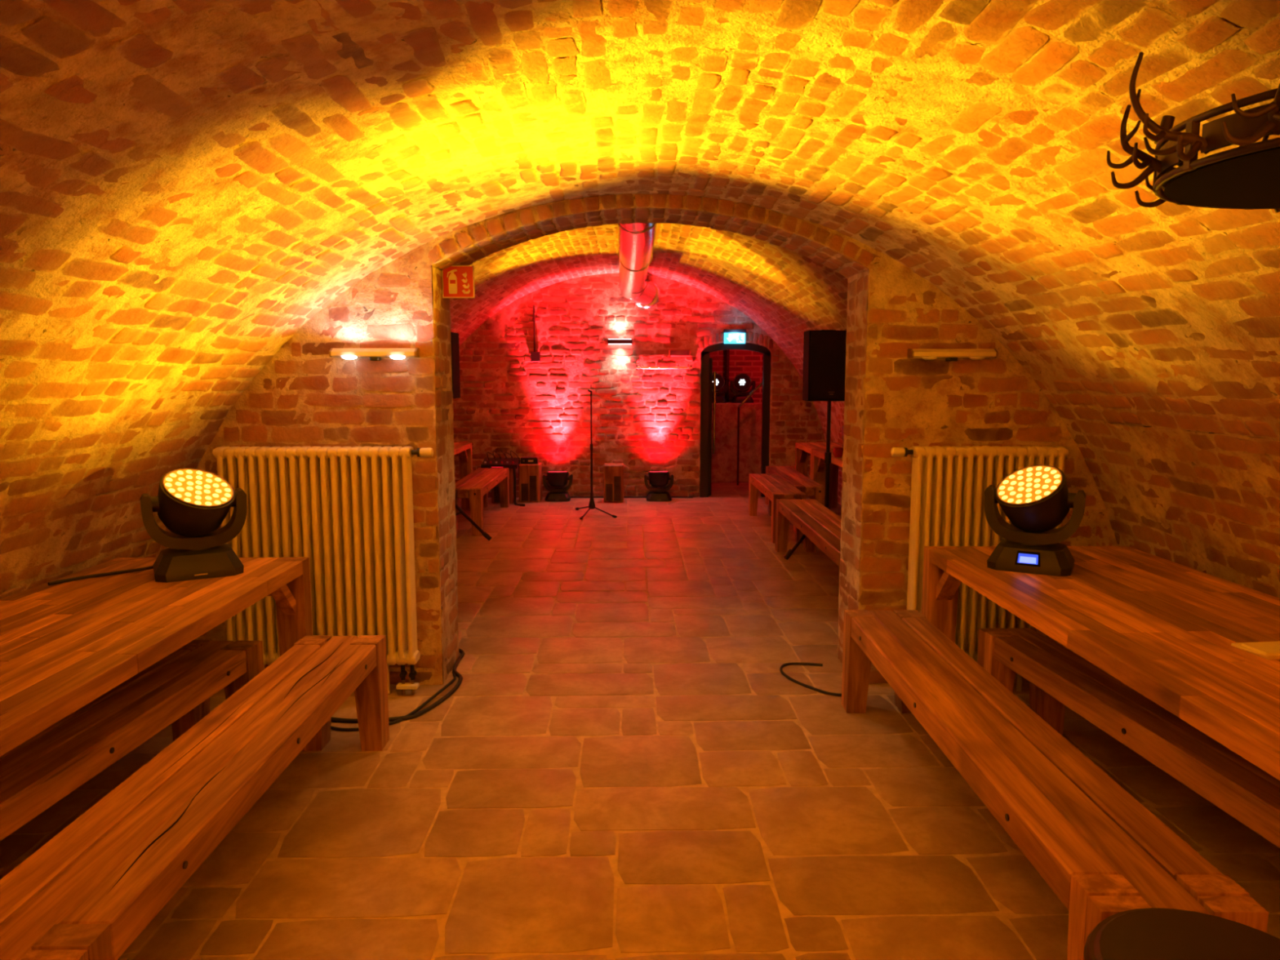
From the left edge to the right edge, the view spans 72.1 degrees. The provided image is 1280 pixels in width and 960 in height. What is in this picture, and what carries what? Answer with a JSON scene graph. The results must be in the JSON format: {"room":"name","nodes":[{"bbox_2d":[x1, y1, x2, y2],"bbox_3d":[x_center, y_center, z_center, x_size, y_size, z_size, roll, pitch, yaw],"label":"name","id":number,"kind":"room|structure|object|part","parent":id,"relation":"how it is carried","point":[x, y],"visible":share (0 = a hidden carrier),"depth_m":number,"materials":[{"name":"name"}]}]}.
{"room":"underground chamber","nodes":[
{"label":"underground chamber","id":0,"kind":"room"},
{"bbox_2d":[0,418,223,599],"bbox_3d":[-2.146,0.728,1.070,0.456,1.323,6.393,0,7,-1],"label":"wall","id":1,"kind":"structure","parent":0,"point":[69,504],"depth_m":3.31,"materials":[{"name":"brick"}]},
{"bbox_2d":[453,273,825,497],"bbox_3d":[-0.250,-1.165,10.970,5.200,2.760,0.436,0,7,-1],"label":"wall","id":2,"kind":"structure","parent":0,"point":[645,420],"depth_m":10.76,"materials":[{"name":"brick"}]},
{"bbox_2d":[530,305,540,361],"bbox_3d":[-1.268,-1.771,10.642,0.116,0.680,0.050,0,7,-1],"label":"junction box","id":3,"kind":"object","parent":2,"relation":"attached to","point":[535,356],"visible":1,"depth_m":10.65,"materials":[{"name":"black plastic"}]},
{"bbox_2d":[607,338,632,344],"bbox_3d":[-0.243,-1.674,10.656,0.300,0.063,0.075,0,7,-1],"label":"wall lamp","id":4,"kind":"object","parent":2,"relation":"attached to","point":[610,341],"visible":1,"depth_m":10.62,"materials":[{"name":"black plastic"}]},
{"bbox_2d":[635,364,692,370],"bbox_3d":[0.292,-1.372,10.690,0.684,0.075,0.076,0,7,-1],"label":"rail","id":5,"kind":"object","parent":2,"relation":"attached to","point":[690,367],"visible":1,"depth_m":10.70,"materials":[{"name":"metal"}]},
{"bbox_3d":[0.292,-1.366,10.710,0.680,0.024,0.022,0,7,-1],"label":"rail","id":6,"kind":"part","parent":5,"relation":"part of","materials":[{"name":"metal"}]},
{"bbox_2d":[668,349,690,356],"bbox_3d":[0.483,-1.542,10.694,0.264,0.090,0.032,0,7,-1],"label":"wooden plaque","id":7,"kind":"object","parent":2,"relation":"attached to","point":[672,353],"visible":1,"depth_m":10.68,"materials":[{"name":"brown wood"}]},
{"bbox_2d":[723,328,746,343],"bbox_3d":[1.147,-1.739,10.665,0.270,0.170,0.075,0,7,-1],"label":"exit sign","id":8,"kind":"object","parent":2,"relation":"attached to","point":[731,335],"visible":1,"depth_m":10.64,"materials":[{"name":"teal plastic"}]},
{"bbox_3d":[1.147,-1.718,10.667,0.256,0.129,0.048,0,7,-1],"label":"panel","id":9,"kind":"part","parent":8,"relation":"part of","materials":[{"name":"teal plastic"}]},
{"bbox_2d":[699,342,770,497],"bbox_3d":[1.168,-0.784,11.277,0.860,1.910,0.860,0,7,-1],"label":"door frame","id":10,"kind":"structure","parent":2,"relation":"in","point":[706,363],"depth_m":10.86,"materials":[{"name":"black wood"}]},
{"bbox_2d":[0,0,1279,442],"bbox_3d":[0.053,-0.432,0.953,3.979,1.051,6.394,0,7,-1],"label":"ceiling","id":11,"kind":"structure","parent":0,"point":[185,185],"depth_m":2.44,"materials":[{"name":"brick"}]},
{"bbox_2d":[1106,52,1279,212],"bbox_3d":[1.089,-0.621,1.273,0.772,0.334,0.728,0,7,-1],"label":"antler chandelier","id":12,"kind":"object","parent":11,"relation":"hanging from","point":[1246,176],"visible":1,"depth_m":1.29,"materials":[{"name":"metal"}]},
{"bbox_3d":[0.847,-0.507,1.438,0.012,0.070,0.018,4,8,29],"label":"post","id":13,"kind":"part","parent":12,"relation":"part of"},
{"bbox_3d":[0.895,-0.517,1.498,0.011,0.040,0.107,7,9,44],"label":"band panel","id":14,"kind":"part","parent":12,"relation":"part of","materials":[{"name":"metal"}]},
{"bbox_3d":[0.820,-0.502,1.365,0.011,0.040,0.107,2,7,14],"label":"band panel","id":15,"kind":"part","parent":12,"relation":"part of","materials":[{"name":"metal"}]},
{"bbox_3d":[0.956,-0.520,1.548,0.018,0.070,0.012,-4,8,-30],"label":"post","id":16,"kind":"part","parent":12,"relation":"part of","materials":[{"name":"black metal"}]},
{"bbox_3d":[0.808,-0.490,1.289,0.012,0.070,0.018,0,7,-1],"label":"post","id":17,"kind":"part","parent":12,"relation":"part of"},
{"bbox_3d":[0.821,-0.484,1.212,0.011,0.040,0.107,-2,7,-15],"label":"band panel","id":18,"kind":"part","parent":12,"relation":"part of","materials":[{"name":"metal"}]},
{"bbox_3d":[1.056,-0.659,1.428,0.008,0.240,0.309,2,7,18],"label":"hanging rod","id":19,"kind":"part","parent":12,"relation":"part of","materials":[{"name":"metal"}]},
{"bbox_2d":[0,482,1279,959],"bbox_3d":[-0.099,0.918,5.509,5.922,0.123,15.173,0,7,-1],"label":"floor","id":20,"kind":"structure","parent":0,"point":[623,763],"depth_m":3.09,"materials":[{"name":"tile"}]},
{"bbox_2d":[0,640,263,841],"bbox_3d":[-1.720,0.982,2.552,0.328,0.450,2.033,0,7,2],"label":"wooden bench","id":21,"kind":"object","parent":20,"relation":"on","point":[176,691],"visible":0.75,"depth_m":2.73,"materials":[{"name":"brown wood"}]},
{"bbox_3d":[-1.789,0.873,3.473,0.105,0.450,0.067,0,7,2],"label":"leg","id":22,"kind":"part","parent":21,"relation":"part of","materials":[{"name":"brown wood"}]},
{"bbox_3d":[-1.570,0.875,3.464,0.105,0.450,0.067,0,7,2],"label":"leg","id":23,"kind":"part","parent":21,"relation":"part of","materials":[{"name":"brown wood"}]},
{"bbox_2d":[0,557,312,756],"bbox_3d":[-1.765,0.831,2.557,0.795,0.750,2.315,0,7,-1],"label":"wooden table","id":24,"kind":"object","parent":20,"relation":"on","point":[64,646],"visible":0.84,"depth_m":2.72,"materials":[{"name":"brown wood"}]},
{"bbox_2d":[47,565,153,585],"bbox_3d":[-2.015,0.353,3.297,0.350,0.023,0.051,-6,9,-42],"label":"power cord","id":25,"kind":"object","parent":24,"relation":"on","point":[68,580],"visible":0.98,"depth_m":3.30,"materials":[{"name":"rubber"}]},
{"bbox_3d":[-2.112,0.700,3.666,0.121,0.750,0.075,0,7,-1],"label":"leg","id":26,"kind":"part","parent":24,"relation":"part of","materials":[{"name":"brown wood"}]},
{"bbox_2d":[139,468,246,582],"bbox_3d":[-1.692,0.159,3.351,0.357,0.398,0.276,-4,8,-30],"label":"lamp","id":27,"kind":"object","parent":24,"relation":"on","point":[192,504],"visible":1,"depth_m":3.29,"materials":[{"name":"black plastic"}]},
{"bbox_3d":[-1.667,0.029,3.323,0.231,0.124,0.212,-4,8,-30],"label":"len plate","id":28,"kind":"part","parent":27,"relation":"part of","materials":[{"name":"orange"}]},
{"bbox_3d":[-1.438,0.699,3.672,0.121,0.750,0.075,0,7,-1],"label":"leg","id":29,"kind":"part","parent":24,"relation":"part of","materials":[{"name":"brown wood"}]},
{"bbox_2d":[0,635,389,959],"bbox_3d":[-1.194,0.975,2.612,0.330,0.450,2.043,0,7,-1],"label":"wooden bench","id":30,"kind":"object","parent":20,"relation":"on","point":[88,892],"visible":1,"depth_m":2.18,"materials":[{"name":"brown wood"}]},
{"bbox_3d":[-1.075,1.084,1.691,0.106,0.450,0.067,0,7,-1],"label":"leg","id":31,"kind":"part","parent":30,"relation":"part of","materials":[{"name":"brown wood"}]},
{"bbox_3d":[-1.313,0.866,3.533,0.106,0.450,0.067,0,7,-1],"label":"leg","id":32,"kind":"part","parent":30,"relation":"part of","materials":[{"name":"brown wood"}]},
{"bbox_3d":[-1.092,0.866,3.535,0.106,0.450,0.067,0,7,-1],"label":"leg","id":33,"kind":"part","parent":30,"relation":"part of","materials":[{"name":"brown wood"}]},
{"bbox_2d":[212,446,433,694],"bbox_3d":[-1.457,0.432,4.117,1.005,1.176,0.097,0,7,-1],"label":"radiator","id":34,"kind":"object","parent":20,"relation":"on","point":[326,505],"visible":0.68,"depth_m":4.07,"materials":[{"name":"beige metal"}]},
{"bbox_2d":[330,671,456,731],"bbox_3d":[-1.060,1.012,4.058,0.270,0.039,0.820,4,8,33],"label":"cable","id":35,"kind":"object","parent":20,"relation":"on","point":[453,680],"visible":0.8,"depth_m":3.94,"materials":[{"name":"rubber"}]},
{"bbox_2d":[330,648,464,723],"bbox_3d":[-1.062,0.986,4.347,0.428,0.022,1.130,2,7,13],"label":"cable","id":36,"kind":"object","parent":20,"relation":"on","point":[455,687],"visible":0.77,"depth_m":3.98,"materials":[{"name":"rubber"}]},
{"bbox_2d":[453,442,472,508],"bbox_3d":[-2.224,0.034,9.298,0.640,0.750,1.500,0,7,-1],"label":"wooden table","id":37,"kind":"object","parent":20,"relation":"on","point":[464,450],"visible":0.07,"depth_m":9.95,"materials":[{"name":"brown wood"}]},
{"bbox_2d":[455,503,491,540],"bbox_3d":[-1.748,-0.076,7.829,0.843,1.306,0.967,-3,7,-22],"label":"speaker stand","id":38,"kind":"object","parent":20,"relation":"on","point":[485,534],"visible":0.12,"depth_m":7.97,"materials":[{"name":"black metal"}]},
{"bbox_2d":[450,332,460,398],"bbox_3d":[-1.771,-1.002,7.663,0.370,0.572,0.353,0,7,3],"label":"loudspeaker","id":39,"kind":"object","parent":38,"relation":"on","point":[454,336],"visible":0.05,"depth_m":7.59,"materials":[{"name":"black metal"}]},
{"bbox_3d":[-1.612,0.280,7.928,0.520,0.557,0.029,-3,7,-22],"label":"leg","id":40,"kind":"part","parent":38,"relation":"part of","materials":[{"name":"black metal"}]},
{"bbox_2d":[454,467,509,535],"bbox_3d":[-1.673,0.194,9.222,0.343,0.450,1.903,0,7,-1],"label":"wooden bench","id":41,"kind":"object","parent":20,"relation":"on","point":[476,486],"visible":0.84,"depth_m":8.72,"materials":[{"name":"brown wood"}]},
{"bbox_3d":[-1.780,0.295,8.368,0.110,0.450,0.067,0,7,-1],"label":"leg","id":42,"kind":"part","parent":41,"relation":"part of","materials":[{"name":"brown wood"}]},
{"bbox_3d":[-1.550,0.295,8.370,0.110,0.450,0.067,0,7,-1],"label":"leg","id":43,"kind":"part","parent":41,"relation":"part of","materials":[{"name":"brown wood"}]},
{"bbox_3d":[-1.796,0.093,10.073,0.110,0.450,0.067,0,7,-1],"label":"leg","id":44,"kind":"part","parent":41,"relation":"part of","materials":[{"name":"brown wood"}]},
{"bbox_3d":[-1.566,0.093,10.075,0.110,0.450,0.067,0,7,-1],"label":"leg","id":45,"kind":"part","parent":41,"relation":"part of","materials":[{"name":"brown wood"}]},
{"bbox_2d":[491,468,513,503],"bbox_3d":[-1.625,0.059,10.494,0.260,0.420,0.262,0,7,-1],"label":"stool","id":46,"kind":"object","parent":20,"relation":"on","point":[495,491],"visible":0.4,"depth_m":10.37,"materials":[{"name":"brown wood"}]},
{"bbox_2d":[480,448,519,468],"bbox_3d":[-1.652,-0.258,10.457,0.424,0.214,0.301,0,7,-1],"label":"mixer","id":47,"kind":"object","parent":46,"relation":"on","point":[491,463],"visible":1,"depth_m":10.41,"materials":[{"name":"black plastic"}]},
{"bbox_2d":[512,466,524,506],"bbox_3d":[-1.421,0.082,10.246,0.055,0.455,0.224,-6,9,-39],"label":"cable","id":48,"kind":"object","parent":20,"relation":"on","point":[513,468],"visible":0.99,"depth_m":10.28,"materials":[{"name":"rubber"}]},
{"bbox_2d":[518,462,542,502],"bbox_3d":[-1.321,0.027,10.589,0.250,0.460,0.252,0,7,-1],"label":"stool","id":49,"kind":"object","parent":20,"relation":"on","point":[530,483],"visible":0.95,"depth_m":10.47,"materials":[{"name":"brown wood"}]},
{"bbox_2d":[520,456,538,463],"bbox_3d":[-1.320,-0.239,10.548,0.200,0.075,0.190,0,7,-1],"label":"receiver","id":50,"kind":"object","parent":49,"relation":"on","point":[524,460],"visible":1,"depth_m":10.47,"materials":[{"name":"black plastic"}]},
{"bbox_2d":[542,471,573,501],"bbox_3d":[-0.996,0.066,10.677,0.357,0.356,0.265,0,7,-1],"label":"lamp","id":51,"kind":"object","parent":20,"relation":"on","point":[557,480],"visible":1,"depth_m":10.59,"materials":[{"name":"black plastic"}]},
{"bbox_2d":[575,389,616,519],"bbox_3d":[-0.621,-0.288,9.450,0.369,1.356,0.748,-5,9,-38],"label":"microphone stand","id":52,"kind":"object","parent":20,"relation":"on","point":[592,504],"visible":1,"depth_m":9.53,"materials":[{"name":"black metal"}]},
{"bbox_3d":[-0.396,0.338,9.475,0.363,0.092,0.016,7,9,44],"label":"leg","id":53,"kind":"part","parent":52,"relation":"part of","materials":[{"name":"black metal"}]},
{"bbox_2d":[603,462,623,502],"bbox_3d":[-0.316,0.032,10.594,0.240,0.450,0.242,0,7,-1],"label":"stool","id":54,"kind":"object","parent":20,"relation":"on","point":[613,473],"visible":1,"depth_m":10.48,"materials":[{"name":"brown wood"}]},
{"bbox_2d":[570,496,693,497],"bbox_3d":[-0.248,0.213,10.876,1.801,0.020,0.036,0,7,-1],"label":"cable","id":55,"kind":"object","parent":20,"relation":"on","point":[571,496],"visible":0.52,"depth_m":10.88,"materials":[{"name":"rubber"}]},
{"bbox_2d":[644,471,673,501],"bbox_3d":[0.229,0.065,10.688,0.357,0.356,0.265,0,7,-1],"label":"lamp","id":56,"kind":"object","parent":20,"relation":"on","point":[659,480],"visible":1,"depth_m":10.60,"materials":[{"name":"black plastic"}]},
{"bbox_2d":[711,402,770,482],"bbox_3d":[1.335,-0.550,12.661,1.800,1.120,0.550,0,7,-1],"label":"door","id":57,"kind":"structure","parent":20,"relation":"on","point":[724,461],"depth_m":12.39,"materials":[{"name":"brown wood"}]},
{"bbox_2d":[711,373,728,403],"bbox_3d":[1.075,-1.312,12.562,0.357,0.418,0.256,0,7,-1],"label":"lamp","id":58,"kind":"object","parent":57,"relation":"on","point":[720,382],"visible":0.5,"depth_m":12.49,"materials":[{"name":"black plastic"}]},
{"bbox_3d":[1.073,-1.388,12.491,0.238,0.230,0.066,0,7,-1],"label":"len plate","id":59,"kind":"part","parent":58,"relation":"part of","materials":[{"name":"white glass"}]},
{"bbox_2d":[729,373,755,403],"bbox_3d":[1.465,-1.313,12.566,0.357,0.418,0.256,0,7,-1],"label":"lamp","id":60,"kind":"object","parent":57,"relation":"on","point":[742,382],"visible":0.97,"depth_m":12.50,"materials":[{"name":"black plastic"}]},
{"bbox_3d":[1.451,-1.388,12.496,0.238,0.230,0.063,1,7,12],"label":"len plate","id":61,"kind":"part","parent":60,"relation":"part of","materials":[{"name":"black plastic"}]},
{"bbox_2d":[737,382,762,485],"bbox_3d":[1.541,-0.662,12.070,0.408,1.481,0.032,0,7,-1],"label":"handrail","id":62,"kind":"object","parent":20,"relation":"on","point":[761,384],"visible":0.56,"depth_m":12.05,"materials":[{"name":"wood"}]},
{"bbox_3d":[1.351,-0.462,12.092,0.028,1.080,0.027,0,7,-1],"label":"post","id":63,"kind":"part","parent":62,"relation":"part of","materials":[{"name":"metal"}]},
{"bbox_3d":[1.541,-1.192,12.008,0.403,0.412,0.032,0,7,-1],"label":"rail","id":64,"kind":"part","parent":62,"relation":"part of","materials":[{"name":"wood"}]},
{"bbox_2d":[748,473,806,543],"bbox_3d":[1.337,0.251,8.742,0.293,0.450,1.683,0,7,-1],"label":"wooden bench","id":65,"kind":"object","parent":20,"relation":"on","point":[771,486],"visible":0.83,"depth_m":8.51,"materials":[{"name":"brown wood"}]},
{"bbox_3d":[1.232,0.163,9.485,0.094,0.450,0.067,0,7,-1],"label":"leg","id":66,"kind":"part","parent":65,"relation":"part of","materials":[{"name":"brown wood"}]},
{"bbox_3d":[1.428,0.163,9.486,0.094,0.450,0.067,0,7,-1],"label":"leg","id":67,"kind":"part","parent":65,"relation":"part of","materials":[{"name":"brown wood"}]},
{"bbox_3d":[1.245,0.339,7.998,0.094,0.450,0.067,0,7,-1],"label":"leg","id":68,"kind":"part","parent":65,"relation":"part of","materials":[{"name":"brown wood"}]},
{"bbox_3d":[1.442,0.338,8.000,0.094,0.450,0.067,0,7,-1],"label":"leg","id":69,"kind":"part","parent":65,"relation":"part of","materials":[{"name":"brown wood"}]},
{"bbox_2d":[764,466,824,530],"bbox_3d":[1.625,0.170,9.425,0.273,0.450,1.953,0,7,-1],"label":"wooden bench","id":70,"kind":"object","parent":20,"relation":"on","point":[801,482],"visible":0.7,"depth_m":8.88,"materials":[{"name":"brown wood"}]},
{"bbox_3d":[1.526,0.066,10.302,0.087,0.450,0.067,0,7,-1],"label":"leg","id":71,"kind":"part","parent":70,"relation":"part of","materials":[{"name":"brown wood"}]},
{"bbox_2d":[783,400,831,559],"bbox_3d":[1.563,-0.026,7.448,0.776,1.296,0.678,0,7,-1],"label":"speaker stand","id":72,"kind":"object","parent":20,"relation":"on","point":[828,454],"visible":0.35,"depth_m":7.30,"materials":[{"name":"black metal"}]},
{"bbox_3d":[1.370,0.452,7.284,0.408,0.369,0.029,-4,8,-30],"label":"leg","id":73,"kind":"part","parent":72,"relation":"part of","materials":[{"name":"black metal"}]},
{"bbox_2d":[802,329,846,400],"bbox_3d":[1.529,-0.936,7.188,0.370,0.572,0.353,0,7,-1],"label":"loudspeaker","id":74,"kind":"object","parent":72,"relation":"on","point":[824,350],"visible":0.88,"depth_m":7.02,"materials":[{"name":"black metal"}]},
{"bbox_2d":[774,498,841,626],"bbox_3d":[1.348,0.528,6.394,0.333,0.450,2.453,0,7,-1],"label":"wooden bench","id":75,"kind":"object","parent":20,"relation":"on","point":[821,526],"visible":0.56,"depth_m":6.67,"materials":[{"name":"brown wood"}]},
{"bbox_3d":[1.226,0.395,7.518,0.107,0.450,0.067,0,7,-1],"label":"leg","id":76,"kind":"part","parent":75,"relation":"part of","materials":[{"name":"brown wood"}]},
{"bbox_3d":[1.449,0.395,7.520,0.107,0.450,0.067,0,7,-1],"label":"leg","id":77,"kind":"part","parent":75,"relation":"part of","materials":[{"name":"brown wood"}]},
{"bbox_3d":[1.247,0.661,5.267,0.107,0.450,0.067,0,7,-1],"label":"leg","id":78,"kind":"part","parent":75,"relation":"part of","materials":[{"name":"brown wood"}]},
{"bbox_2d":[779,662,841,696],"bbox_3d":[0.849,0.987,4.365,0.269,0.014,0.476,0,7,-1],"label":"cable","id":79,"kind":"object","parent":20,"relation":"on","point":[782,666],"visible":0.92,"depth_m":4.36,"materials":[{"name":"rubber"}]},
{"bbox_2d":[795,442,843,508],"bbox_3d":[2.014,-0.001,9.595,0.480,0.750,0.940,0,7,-1],"label":"wooden table","id":80,"kind":"object","parent":20,"relation":"on","point":[802,450],"visible":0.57,"depth_m":9.97,"materials":[{"name":"brown wood"}]},
{"bbox_3d":[1.838,-0.052,10.023,0.136,0.750,0.075,0,7,-1],"label":"leg","id":81,"kind":"part","parent":80,"relation":"part of","materials":[{"name":"brown wood"}]},
{"bbox_3d":[1.846,0.050,9.164,0.136,0.750,0.075,0,7,-1],"label":"leg","id":82,"kind":"part","parent":80,"relation":"part of","materials":[{"name":"brown wood"}]},
{"bbox_3d":[2.182,-0.052,10.026,0.136,0.750,0.075,0,7,-1],"label":"leg","id":83,"kind":"part","parent":80,"relation":"part of","materials":[{"name":"brown wood"}]},
{"bbox_2d":[811,448,842,498],"bbox_3d":[2.025,0.146,8.354,0.480,0.750,1.520,0,7,-1],"label":"wooden table","id":84,"kind":"object","parent":20,"relation":"on","point":[818,455],"visible":0.17,"depth_m":9.00,"materials":[{"name":"brown wood"}]},
{"bbox_3d":[1.847,0.061,9.069,0.136,0.750,0.075,0,7,-1],"label":"leg","id":85,"kind":"part","parent":84,"relation":"part of","materials":[{"name":"brown wood"}]},
{"bbox_2d":[832,447,843,457],"bbox_3d":[1.846,-0.257,8.194,0.100,0.085,0.100,0,7,-1],"label":"glass","id":86,"kind":"object","parent":84,"relation":"on","point":[837,451],"visible":0.96,"depth_m":8.16,"materials":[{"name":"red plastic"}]},
{"bbox_2d":[841,426,843,440],"bbox_3d":[1.960,-0.366,7.746,0.357,0.406,0.261,0,7,-1],"label":"lamp","id":87,"kind":"object","parent":84,"relation":"on","point":[842,426],"visible":0.02,"depth_m":7.76,"materials":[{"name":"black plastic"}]},
{"bbox_2d":[890,445,1069,691],"bbox_3d":[1.574,0.429,4.144,0.818,1.176,0.097,0,7,-1],"label":"radiator","id":88,"kind":"object","parent":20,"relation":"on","point":[948,484],"visible":0.48,"depth_m":4.08,"materials":[{"name":"beige metal"}]},
{"bbox_2d":[841,609,1268,959],"bbox_3d":[1.085,0.942,2.893,0.333,0.450,2.268,0,7,0],"label":"wooden bench","id":89,"kind":"object","parent":20,"relation":"on","point":[1103,853],"visible":0.81,"depth_m":2.27,"materials":[{"name":"brown wood"}]},
{"bbox_3d":[0.979,0.820,3.927,0.107,0.450,0.067,0,7,0],"label":"leg","id":90,"kind":"part","parent":89,"relation":"part of","materials":[{"name":"brown wood"}]},
{"bbox_3d":[1.202,0.820,3.926,0.107,0.450,0.067,0,7,0],"label":"leg","id":91,"kind":"part","parent":89,"relation":"part of","materials":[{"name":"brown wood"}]},
{"bbox_3d":[0.968,1.064,1.860,0.107,0.450,0.067,0,7,0],"label":"leg","id":92,"kind":"part","parent":89,"relation":"part of","materials":[{"name":"brown wood"}]},
{"bbox_3d":[1.191,1.064,1.859,0.107,0.450,0.067,0,7,0],"label":"leg","id":93,"kind":"part","parent":89,"relation":"part of","materials":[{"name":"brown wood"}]},
{"bbox_2d":[921,546,1279,780],"bbox_3d":[1.724,0.805,2.769,0.905,0.750,2.380,0,7,-1],"label":"wooden table","id":94,"kind":"object","parent":20,"relation":"on","point":[1165,629],"visible":0.81,"depth_m":2.71,"materials":[{"name":"brown wood"}]},
{"bbox_3d":[1.330,0.671,3.910,0.138,0.750,0.075,0,7,-1],"label":"leg","id":95,"kind":"part","parent":94,"relation":"part of","materials":[{"name":"brown wood"}]},
{"bbox_2d":[983,464,1085,576],"bbox_3d":[1.541,0.145,3.450,0.357,0.402,0.276,4,8,29],"label":"lamp","id":96,"kind":"object","parent":94,"relation":"on","point":[1036,500],"visible":1,"depth_m":3.38,"materials":[{"name":"black plastic"}]},
{"bbox_3d":[1.513,0.019,3.421,0.229,0.135,0.207,4,8,29],"label":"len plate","id":97,"kind":"part","parent":96,"relation":"part of","materials":[{"name":"orange"}]},
{"bbox_3d":[2.096,0.670,3.917,0.138,0.750,0.075,0,7,-1],"label":"leg","id":98,"kind":"part","parent":94,"relation":"part of","materials":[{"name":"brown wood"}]},
{"bbox_2d":[1231,640,1279,659],"bbox_3d":[1.785,0.460,2.414,0.271,0.019,0.138,-1,7,-8],"label":"paper napkin","id":99,"kind":"object","parent":94,"relation":"on","point":[1265,650],"visible":1,"depth_m":2.39,"materials":[{"name":"paper"}]},
{"bbox_2d":[977,626,1279,848],"bbox_3d":[1.672,0.965,2.697,0.333,0.450,2.103,-1,7,-4],"label":"wooden bench","id":100,"kind":"object","parent":20,"relation":"on","point":[1059,677],"visible":0.72,"depth_m":2.77,"materials":[{"name":"brown wood"}]},
{"bbox_3d":[1.485,0.854,3.637,0.107,0.450,0.067,-1,7,-4],"label":"leg","id":101,"kind":"part","parent":100,"relation":"part of","materials":[{"name":"brown wood"}]},
{"bbox_3d":[1.707,0.852,3.655,0.107,0.450,0.067,-1,7,-4],"label":"leg","id":102,"kind":"part","parent":100,"relation":"part of","materials":[{"name":"brown wood"}]},
{"bbox_2d":[1084,907,1279,959],"bbox_3d":[0.988,1.082,1.511,0.426,0.500,0.426,0,7,-1],"label":"round stool","id":103,"kind":"object","parent":20,"relation":"on","point":[1149,933],"visible":1,"depth_m":1.58,"materials":[{"name":"leather"}]},
{"bbox_2d":[165,193,1117,685],"bbox_3d":[-0.170,-0.357,4.345,5.239,2.810,0.419,0,7,-1],"label":"wall","id":104,"kind":"structure","parent":0,"point":[304,396],"depth_m":4.15,"materials":[{"name":"brick"}]},
{"bbox_2d":[328,347,419,360],"bbox_3d":[-1.227,-0.581,4.063,0.398,0.057,0.084,0,7,-1],"label":"wall lamp","id":105,"kind":"object","parent":104,"relation":"attached to","point":[375,354],"visible":1,"depth_m":4.04,"materials":[{"name":"beige plastic"}]},
{"bbox_2d":[439,265,475,297],"bbox_3d":[-0.891,-0.964,4.277,0.172,0.156,0.012,0,7,-1],"label":"sign","id":106,"kind":"object","parent":104,"relation":"attached to","point":[457,281],"visible":0.96,"depth_m":4.27,"materials":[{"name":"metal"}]},
{"bbox_2d":[907,348,998,360],"bbox_3d":[1.455,-0.581,4.087,0.398,0.057,0.084,0,7,-1],"label":"wall lamp","id":107,"kind":"object","parent":104,"relation":"attached to","point":[951,354],"visible":1,"depth_m":4.07,"materials":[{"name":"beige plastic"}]},
{"bbox_2d":[449,222,848,379],"bbox_3d":[-0.219,-1.492,7.571,4.514,1.301,6.340,0,7,-1],"label":"ceiling","id":108,"kind":"structure","parent":0,"point":[785,292],"depth_m":8.32,"materials":[{"name":"brick"}]},
{"bbox_2d":[617,222,660,308],"bbox_3d":[-0.058,-1.922,7.602,0.465,0.414,6.110,0,7,1],"label":"spiral duct","id":109,"kind":"object","parent":108,"relation":"hanging from","point":[636,240],"visible":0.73,"depth_m":7.08,"materials":[{"name":"metal"}]},
{"bbox_2d":[709,349,763,402],"bbox_3d":[1.333,-1.193,12.862,1.800,2.350,0.001,0,7,-1],"label":"wall","id":110,"kind":"structure","parent":0,"point":[749,362],"depth_m":12.81,"materials":[{"name":"red brick"}]},
{"bbox_2d":[724,349,729,402],"bbox_3d":[1.263,-1.739,12.756,0.080,1.220,0.078,0,7,-1],"label":"standpipe","id":111,"kind":"object","parent":110,"relation":"attached to","point":[726,352],"visible":0.38,"depth_m":12.75,"materials":[{"name":"metal"}]},
{"bbox_2d":[813,400,844,504],"bbox_3d":[2.205,-0.137,7.752,0.376,1.479,6.334,0,7,-1],"label":"wall","id":112,"kind":"structure","parent":0,"point":[837,406],"depth_m":10.22,"materials":[{"name":"brick"}]},
{"bbox_2d":[1062,418,1279,598],"bbox_3d":[2.248,0.723,1.110,0.450,1.323,6.394,0,7,-1],"label":"wall","id":113,"kind":"structure","parent":0,"point":[1205,502],"depth_m":3.45,"materials":[{"name":"brick"}]}
]}

